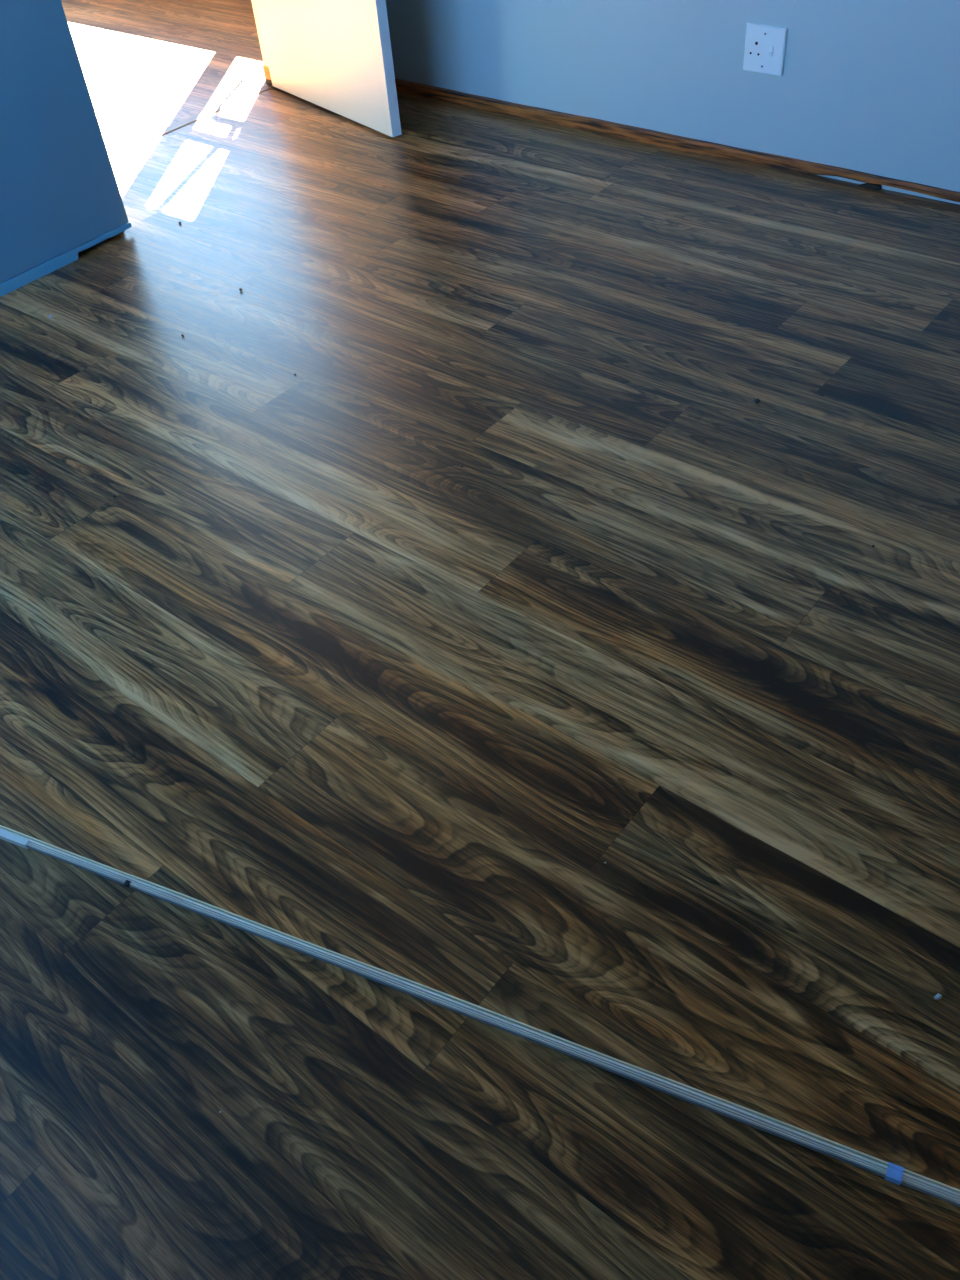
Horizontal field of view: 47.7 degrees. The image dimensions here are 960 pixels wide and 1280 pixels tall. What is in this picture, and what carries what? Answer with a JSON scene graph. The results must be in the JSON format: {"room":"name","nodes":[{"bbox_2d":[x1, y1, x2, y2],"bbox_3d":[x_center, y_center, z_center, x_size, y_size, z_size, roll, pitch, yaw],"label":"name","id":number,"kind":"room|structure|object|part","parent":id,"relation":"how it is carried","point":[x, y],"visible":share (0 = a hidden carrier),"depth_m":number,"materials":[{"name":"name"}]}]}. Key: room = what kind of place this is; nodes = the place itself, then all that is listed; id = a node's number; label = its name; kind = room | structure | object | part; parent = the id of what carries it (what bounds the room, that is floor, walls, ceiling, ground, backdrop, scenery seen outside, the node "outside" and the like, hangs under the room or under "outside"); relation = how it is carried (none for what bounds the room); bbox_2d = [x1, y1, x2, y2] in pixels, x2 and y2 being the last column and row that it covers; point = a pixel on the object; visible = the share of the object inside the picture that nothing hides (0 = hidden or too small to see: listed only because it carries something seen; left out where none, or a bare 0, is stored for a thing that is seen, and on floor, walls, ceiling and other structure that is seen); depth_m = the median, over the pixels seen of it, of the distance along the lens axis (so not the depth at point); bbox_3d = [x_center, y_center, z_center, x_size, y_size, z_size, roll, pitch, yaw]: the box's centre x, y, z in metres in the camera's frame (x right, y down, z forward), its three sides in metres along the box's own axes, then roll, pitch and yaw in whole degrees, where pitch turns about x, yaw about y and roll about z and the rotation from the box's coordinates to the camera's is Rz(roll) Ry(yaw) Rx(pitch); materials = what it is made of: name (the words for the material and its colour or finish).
{"room":"empty room","nodes":[
{"label":"empty room","id":0,"kind":"room"},
{"bbox_2d":[0,0,959,1279],"bbox_3d":[-0.738,-0.974,2.850,8.700,0.001,3.820,27,53,29],"label":"floor","id":1,"kind":"structure","parent":0,"point":[311,672],"depth_m":1.69,"materials":[{"name":"wood"}]},
{"bbox_2d":[0,0,131,296],"bbox_3d":[-1.875,-1.548,1.817,0.526,2.430,1.946,27,53,29],"label":"wall","id":2,"kind":"structure","parent":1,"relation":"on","point":[60,197],"depth_m":2.77,"materials":[{"name":"blue paint"}]},
{"bbox_2d":[108,84,273,158],"bbox_3d":[-1.008,-1.732,3.644,0.052,0.004,0.830,27,53,29],"label":"trim","id":3,"kind":"structure","parent":1,"relation":"on","point":[261,89],"depth_m":3.65,"materials":[{"name":"metal"}]},
{"bbox_2d":[251,0,401,136],"bbox_3d":[-0.796,-2.317,2.739,0.782,2.070,0.900,27,53,29],"label":"door","id":4,"kind":"structure","parent":1,"relation":"on","point":[335,56],"depth_m":3.44,"materials":[{"name":"paint"}]},
{"bbox_3d":[-1.079,-2.462,2.917,0.035,2.070,0.900,27,53,29],"label":"frame","id":5,"kind":"part","parent":4,"relation":"part of","materials":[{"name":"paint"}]},
{"bbox_2d":[0,825,959,1206],"bbox_3d":[0.137,0.490,1.264,2.600,0.013,0.018,14,48,20],"label":"trim strip","id":6,"kind":"object","parent":1,"relation":"on","point":[896,1174],"visible":1,"depth_m":1.30,"materials":[{"name":"grey metal"}]},
{"bbox_2d":[858,183,881,189],"bbox_3d":[1.041,-1.214,2.897,0.060,0.011,0.012,27,53,29],"label":"wedge","id":7,"kind":"object","parent":1,"relation":"on","point":[866,185],"visible":1,"depth_m":2.89,"materials":[{"name":"black plastic"}]},
{"bbox_2d":[934,994,941,999],"bbox_3d":[0.545,0.425,1.293,0.010,0.005,0.007,-20,46,-13],"label":"flake","id":8,"kind":"object","parent":1,"relation":"on","point":[938,996],"visible":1,"depth_m":1.29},
{"bbox_2d":[386,0,959,204],"bbox_3d":[1.409,-1.902,1.821,5.345,2.460,0.120,27,53,29],"label":"wall","id":9,"kind":"structure","parent":0,"point":[867,86],"depth_m":2.98,"materials":[{"name":"paint"}]},
{"bbox_2d":[395,79,959,201],"bbox_3d":[1.106,-1.185,2.845,4.400,0.033,0.024,27,53,29],"label":"baseboard","id":10,"kind":"structure","parent":9,"relation":"attached to","point":[653,137],"depth_m":3.20,"materials":[{"name":"brown wood"}]},
{"bbox_2d":[743,23,787,76],"bbox_3d":[0.750,-1.558,2.865,0.115,0.115,0.014,27,53,29],"label":"wall socket","id":11,"kind":"object","parent":9,"relation":"attached to","point":[765,45],"visible":1,"depth_m":2.86,"materials":[{"name":"white plastic"}]},
{"bbox_2d":[769,45,773,56],"bbox_3d":[0.765,-1.547,2.853,0.010,0.028,0.007,27,53,29],"label":"rocker switch","id":12,"kind":"object","parent":11,"relation":"attached to","point":[771,47],"depth_m":2.85,"materials":[{"name":"white plastic"}]}
]}

